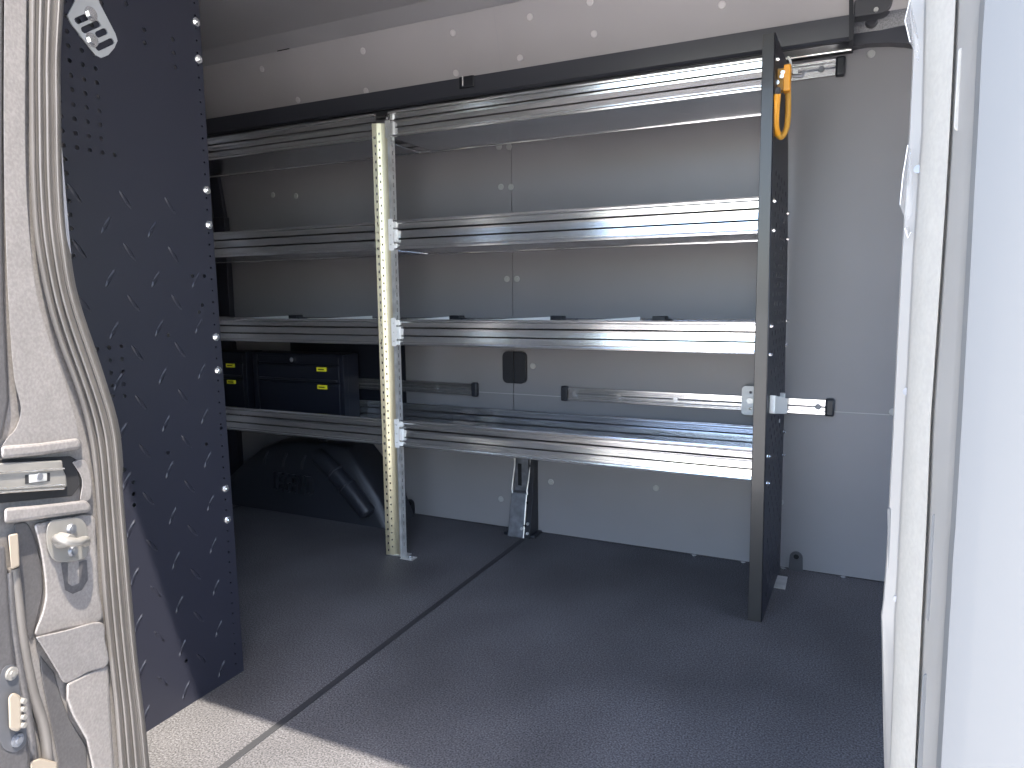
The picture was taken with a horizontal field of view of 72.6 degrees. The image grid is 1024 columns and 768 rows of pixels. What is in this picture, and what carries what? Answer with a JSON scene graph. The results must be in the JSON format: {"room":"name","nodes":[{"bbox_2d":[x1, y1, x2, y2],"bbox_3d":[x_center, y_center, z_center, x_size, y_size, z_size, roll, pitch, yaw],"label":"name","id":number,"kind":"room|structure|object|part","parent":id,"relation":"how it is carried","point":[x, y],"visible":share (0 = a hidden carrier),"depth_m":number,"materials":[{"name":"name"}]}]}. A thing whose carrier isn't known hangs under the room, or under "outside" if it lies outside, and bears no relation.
{"room":"vehicle interior","nodes":[
{"label":"vehicle interior","id":0,"kind":"room"},
{"bbox_2d":[62,156,70,252],"bbox_3d":[-0.110,-0.022,0.707,5.200,2.270,0.180,3,8,25],"label":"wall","id":1,"kind":"structure","parent":0,"point":[64,190],"depth_m":1.01,"materials":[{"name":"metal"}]},
{"bbox_2d":[0,0,149,767],"bbox_3d":[-0.583,0.093,0.860,0.051,1.346,0.369,0,7,8],"label":"pillar","id":2,"kind":"structure","parent":0,"point":[63,535],"depth_m":0.89,"materials":[{"name":"grey metal"}]},
{"bbox_2d":[0,545,29,767],"bbox_3d":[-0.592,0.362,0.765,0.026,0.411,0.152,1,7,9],"label":"sliding door","id":3,"kind":"structure","parent":2,"relation":"attached to","point":[14,748],"depth_m":0.81,"materials":[{"name":"grey paint"}]},
{"bbox_3d":[-0.597,-0.225,0.847,0.014,0.630,0.139,1,7,9],"label":"panel","id":4,"kind":"part","parent":2,"relation":"part of","materials":[{"name":"grey paint"}]},
{"bbox_3d":[-0.583,0.205,0.916,0.004,0.070,0.073,1,7,9],"label":"striker plate","id":5,"kind":"part","parent":2,"relation":"part of","materials":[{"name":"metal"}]},
{"bbox_3d":[-0.590,0.257,0.925,0.012,0.177,0.126,1,7,9],"label":"striker panel","id":6,"kind":"part","parent":2,"relation":"part of","materials":[{"name":"grey paint"}]},
{"bbox_3d":[-0.585,0.532,0.979,0.012,0.284,0.087,1,7,9],"label":"panel","id":7,"kind":"part","parent":2,"relation":"part of","materials":[{"name":"grey paint"}]},
{"bbox_2d":[61,73,168,483],"bbox_3d":[-2.103,-0.368,2.611,0.050,2.020,1.860,3,8,25],"label":"panel holes","id":8,"kind":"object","parent":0,"point":[70,74],"depth_m":3.02,"materials":[{"name":"black"}]},
{"bbox_2d":[64,0,522,70],"bbox_3d":[0.246,-1.186,1.345,5.200,0.127,1.700,3,8,25],"label":"ceiling","id":9,"kind":"structure","parent":0,"point":[231,30],"depth_m":2.46,"materials":[{"name":"grey metal"}]},
{"bbox_2d":[132,492,883,767],"bbox_3d":[0.288,0.722,1.635,5.200,0.054,1.810,3,8,25],"label":"floor","id":10,"kind":"structure","parent":0,"point":[486,648],"depth_m":1.73,"materials":[{"name":"grey rubber"}]},
{"bbox_2d":[61,0,243,731],"bbox_3d":[-0.761,-0.146,1.382,0.033,1.760,0.466,2,8,22],"label":"end panel","id":11,"kind":"object","parent":10,"relation":"on","point":[140,220],"visible":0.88,"depth_m":1.45,"materials":[{"name":"black metal"}]},
{"bbox_2d":[230,436,413,527],"bbox_3d":[-0.880,0.367,2.980,0.955,0.345,0.241,3,8,25],"label":"wheel well cover","id":12,"kind":"object","parent":10,"relation":"on","point":[335,480],"visible":0.98,"depth_m":2.88,"materials":[{"name":"black plastic"}]},
{"bbox_2d":[101,32,789,622],"bbox_3d":[-0.403,-0.199,2.566,2.682,1.562,0.450,3,8,25],"label":"shelving unit","id":13,"kind":"object","parent":10,"relation":"on","point":[733,89],"visible":0.98,"depth_m":2.17,"materials":[{"name":"metal"}]},
{"bbox_3d":[-1.317,-0.271,3.209,0.091,1.562,0.030,3,8,25],"label":"post","id":14,"kind":"part","parent":13,"relation":"part of","materials":[{"name":"black metal"}]},
{"bbox_2d":[221,349,261,407],"bbox_3d":[-1.312,-0.015,3.113,0.445,0.275,0.108,3,8,25],"label":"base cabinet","id":15,"kind":"object","parent":13,"relation":"on","point":[238,373],"visible":0.28,"depth_m":3.00,"materials":[{"name":"black plastic"}]},
{"bbox_3d":[-1.328,-0.122,3.068,0.394,0.032,0.018,3,8,25],"label":"drawer","id":16,"kind":"part","parent":15,"relation":"part of","materials":[{"name":"black plastic"}]},
{"bbox_3d":[-1.327,-0.067,3.075,0.394,0.066,0.018,3,8,25],"label":"drawer","id":17,"kind":"part","parent":15,"relation":"part of","materials":[{"name":"black plastic"}]},
{"bbox_3d":[-1.326,0.044,3.088,0.394,0.147,0.018,3,8,25],"label":"drawer","id":18,"kind":"part","parent":15,"relation":"part of","materials":[{"name":"black plastic"}]},
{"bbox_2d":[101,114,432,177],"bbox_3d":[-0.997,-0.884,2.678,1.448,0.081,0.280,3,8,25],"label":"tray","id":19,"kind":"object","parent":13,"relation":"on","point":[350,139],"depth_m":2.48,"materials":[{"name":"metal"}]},
{"bbox_2d":[167,315,428,344],"bbox_3d":[-0.973,-0.228,2.799,1.448,0.090,0.365,3,8,25],"label":"tray","id":20,"kind":"object","parent":13,"relation":"on","point":[368,330],"depth_m":2.50,"materials":[{"name":"metal"}]},
{"bbox_2d":[252,350,359,416],"bbox_3d":[-0.860,0.007,2.901,0.476,0.275,0.108,3,8,25],"label":"tool case","id":21,"kind":"object","parent":13,"relation":"on","point":[296,381],"visible":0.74,"depth_m":2.84,"materials":[{"name":"black plastic"}]},
{"bbox_3d":[-0.876,-0.101,2.856,0.425,0.032,0.018,3,8,25],"label":"drawer","id":22,"kind":"part","parent":21,"relation":"part of","materials":[{"name":"black plastic"}]},
{"bbox_3d":[-0.875,-0.045,2.863,0.425,0.066,0.018,3,8,25],"label":"drawer","id":23,"kind":"part","parent":21,"relation":"part of","materials":[{"name":"black plastic"}]},
{"bbox_3d":[-0.874,0.066,2.877,0.425,0.147,0.018,3,8,25],"label":"drawer","id":24,"kind":"part","parent":21,"relation":"part of","materials":[{"name":"black plastic"}]},
{"bbox_2d":[213,222,438,262],"bbox_3d":[-0.988,-0.538,2.735,1.448,0.095,0.310,3,8,25],"label":"tray","id":25,"kind":"object","parent":13,"relation":"on","point":[364,239],"depth_m":2.47,"materials":[{"name":"metal"}]},
{"bbox_2d":[225,400,452,444],"bbox_3d":[-0.966,0.114,2.849,1.448,0.092,0.380,3,8,25],"label":"tray","id":26,"kind":"object","parent":13,"relation":"on","point":[372,427],"depth_m":2.57,"materials":[{"name":"metal"}]},
{"bbox_3d":[-0.706,-0.054,2.971,0.600,0.260,0.006,3,8,25],"label":"panel","id":27,"kind":"part","parent":13,"relation":"part of","materials":[{"name":"black"}]},
{"bbox_3d":[-0.360,0.589,2.421,0.050,0.035,0.032,3,8,25],"label":"foot plate","id":28,"kind":"part","parent":13,"relation":"part of","materials":[{"name":"metal"}]},
{"bbox_2d":[385,57,761,152],"bbox_3d":[0.170,-0.820,2.128,1.146,0.094,0.287,3,8,25],"label":"tray","id":29,"kind":"object","parent":13,"relation":"on","point":[733,89],"depth_m":2.03,"materials":[{"name":"metal"}]},
{"bbox_2d":[388,196,758,254],"bbox_3d":[0.181,-0.482,2.184,1.148,0.101,0.317,3,8,25],"label":"tray","id":30,"kind":"object","parent":13,"relation":"on","point":[727,220],"depth_m":2.04,"materials":[{"name":"silver metal"}]},
{"bbox_2d":[391,315,755,353],"bbox_3d":[0.111,-0.173,2.288,1.341,0.093,0.372,3,8,25],"label":"tray","id":31,"kind":"object","parent":13,"relation":"on","point":[658,333],"depth_m":2.07,"materials":[{"name":"silver metal"}]},
{"bbox_2d":[394,406,752,480],"bbox_3d":[0.205,0.171,2.296,1.154,0.098,0.387,3,8,25],"label":"tray","id":32,"kind":"object","parent":13,"relation":"on","point":[716,450],"depth_m":2.24,"materials":[{"name":"silver metal"}]},
{"bbox_3d":[0.770,-0.134,2.019,0.021,1.547,0.427,3,8,27],"label":"panel","id":33,"kind":"part","parent":13,"relation":"part of","materials":[{"name":"black metal"}]},
{"bbox_2d":[769,393,787,422],"bbox_3d":[0.778,0.072,2.045,0.034,0.124,0.345,3,8,25],"label":"clamp","id":34,"kind":"object","parent":13,"relation":"attached to","point":[777,405],"visible":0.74,"depth_m":1.96,"materials":[{"name":"silver metal"}]},
{"bbox_3d":[0.782,0.062,2.042,0.015,0.104,0.345,3,8,27],"label":"arm","id":35,"kind":"part","parent":34,"relation":"part of","materials":[{"name":"white metal"}]},
{"bbox_2d":[774,56,805,139],"bbox_3d":[0.707,-0.736,1.782,0.073,0.212,0.098,3,8,25],"label":"hook","id":36,"kind":"object","parent":13,"relation":"attached to","point":[785,74],"visible":0.92,"depth_m":1.79,"materials":[{"name":"orange"}]},
{"bbox_3d":[0.675,-0.685,1.778,0.021,0.099,0.051,3,8,25],"label":"arm","id":37,"kind":"part","parent":36,"relation":"part of","materials":[{"name":"orange"}]},
{"bbox_3d":[0.699,-0.789,1.817,0.020,0.055,0.030,3,8,25],"label":"plate","id":38,"kind":"part","parent":36,"relation":"part of","materials":[{"name":"orange"}]},
{"bbox_3d":[0.703,-0.697,1.804,0.051,0.128,0.017,-6,9,-34],"label":"arm","id":39,"kind":"part","parent":36,"relation":"part of","materials":[{"name":"orange"}]},
{"bbox_3d":[0.710,-0.785,1.798,0.017,0.066,0.036,3,8,25],"label":"mounting plate","id":40,"kind":"part","parent":36,"relation":"part of","materials":[{"name":"orange"}]},
{"bbox_2d":[504,458,541,538],"bbox_3d":[0.037,0.364,2.629,0.128,0.420,0.087,3,8,25],"label":"wall bracket","id":41,"kind":"object","parent":10,"relation":"on","point":[523,517],"visible":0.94,"depth_m":2.63,"materials":[{"name":"metal"}]},
{"bbox_3d":[0.072,0.376,2.618,0.022,0.400,0.080,3,8,25],"label":"plate","id":42,"kind":"part","parent":41,"relation":"part of","materials":[{"name":"black plastic"}]},
{"bbox_2d":[191,47,912,581],"bbox_3d":[0.659,-0.348,2.314,5.200,2.000,0.045,3,8,25],"label":"wall","id":43,"kind":"structure","parent":0,"point":[848,135],"depth_m":2.39,"materials":[{"name":"grey"}]},
{"bbox_3d":[-0.851,-0.565,2.983,1.882,1.127,0.004,3,8,25],"label":"liner panel","id":44,"kind":"part","parent":43,"relation":"part of","materials":[{"name":"grey plastic"}]},
{"bbox_3d":[-0.843,0.258,3.087,1.882,0.526,0.004,3,8,25],"label":"liner panel","id":45,"kind":"part","parent":43,"relation":"part of","materials":[{"name":"grey plastic"}]},
{"bbox_2d":[408,499,414,514],"bbox_3d":[-0.425,0.512,2.913,0.044,0.065,0.007,3,8,25],"label":"tab","id":46,"kind":"object","parent":43,"relation":"attached to","point":[411,501],"visible":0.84,"depth_m":2.90,"materials":[{"name":"black plastic"}]},
{"bbox_2d":[359,378,478,396],"bbox_3d":[-0.450,0.006,2.851,0.703,0.056,0.022,3,8,25],"label":"track rail","id":47,"kind":"object","parent":43,"relation":"attached to","point":[456,388],"visible":0.56,"depth_m":2.79,"materials":[{"name":"metal"}]},
{"bbox_2d":[502,351,526,383],"bbox_3d":[0.011,-0.063,2.626,0.094,0.120,0.021,3,8,25],"label":"cover","id":48,"kind":"object","parent":43,"relation":"attached to","point":[514,363],"visible":1,"depth_m":2.62,"materials":[{"name":"black plastic"}]},
{"bbox_2d":[206,14,854,137],"bbox_3d":[-0.384,-1.061,2.616,2.995,0.076,0.137,3,8,25],"label":"trim","id":49,"kind":"structure","parent":43,"relation":"attached to","point":[828,37],"depth_m":2.30,"materials":[{"name":"grey paint"}]},
{"bbox_2d":[561,385,834,416],"bbox_3d":[0.593,0.054,2.363,0.909,0.056,0.022,3,8,25],"label":"track rail","id":50,"kind":"object","parent":43,"relation":"attached to","point":[826,407],"visible":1,"depth_m":2.37,"materials":[{"name":"metal"}]},
{"bbox_2d":[741,386,753,414],"bbox_3d":[0.765,0.054,2.254,0.045,0.094,0.011,3,8,25],"label":"plate","id":51,"kind":"object","parent":50,"relation":"attached to","point":[747,398],"visible":0.84,"depth_m":2.26,"materials":[{"name":"silver metal"}]},
{"bbox_3d":[1.510,0.373,1.985,3.316,0.526,0.004,3,8,25],"label":"liner panel","id":52,"kind":"part","parent":43,"relation":"part of","materials":[{"name":"grey plastic"}]},
{"bbox_3d":[1.502,-0.450,1.881,3.316,1.127,0.004,3,8,25],"label":"liner panel","id":53,"kind":"part","parent":43,"relation":"part of","materials":[{"name":"grey plastic"}]},
{"bbox_2d":[788,551,802,571],"bbox_3d":[0.928,0.579,2.279,0.044,0.065,0.007,3,8,25],"label":"tab","id":54,"kind":"object","parent":43,"relation":"attached to","point":[796,558],"visible":1,"depth_m":2.28,"materials":[{"name":"grey paint"}]},
{"bbox_2d":[761,56,845,85],"bbox_3d":[0.574,-0.955,2.240,0.899,0.056,0.022,3,8,25],"label":"track rail","id":55,"kind":"object","parent":43,"relation":"attached to","point":[831,67],"visible":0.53,"depth_m":2.07,"materials":[{"name":"metal"}]},
{"bbox_2d":[203,0,909,118],"bbox_3d":[0.586,-1.139,2.076,5.200,0.206,0.093,3,8,25],"label":"wall","id":56,"kind":"structure","parent":0,"point":[525,33],"depth_m":2.38,"materials":[{"name":"grey"}]},
{"bbox_2d":[849,0,912,49],"bbox_3d":[1.044,-1.037,1.954,0.186,0.186,0.151,3,8,25],"label":"bracket","id":57,"kind":"object","parent":56,"relation":"attached to","point":[874,25],"visible":0.7,"depth_m":1.97,"materials":[{"name":"grey metal"}]},
{"bbox_3d":[0.997,-1.044,1.926,0.097,0.062,0.050,3,8,25],"label":"handle","id":58,"kind":"part","parent":57,"relation":"part of","materials":[{"name":"grey paint"}]},
{"bbox_3d":[1.064,-1.070,1.997,0.164,0.131,0.050,3,8,25],"label":"plate","id":59,"kind":"part","parent":57,"relation":"part of","materials":[{"name":"grey metal"}]},
{"bbox_2d":[881,0,1023,767],"bbox_3d":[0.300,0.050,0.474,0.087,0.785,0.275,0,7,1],"label":"door","id":60,"kind":"structure","parent":0,"point":[952,612],"depth_m":0.42,"materials":[{"name":"grey paint"}]},
{"bbox_3d":[0.315,0.283,0.584,0.019,0.221,0.010,3,8,25],"label":"kick plate","id":61,"kind":"part","parent":60,"relation":"part of","materials":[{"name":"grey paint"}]},
{"bbox_2d":[900,0,910,237],"bbox_3d":[0.286,-0.189,0.503,0.013,0.165,0.016,3,8,25],"label":"protective film","id":62,"kind":"object","parent":60,"relation":"attached to","point":[909,0],"visible":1,"depth_m":0.50,"materials":[{"name":"white plastic"}]}
]}

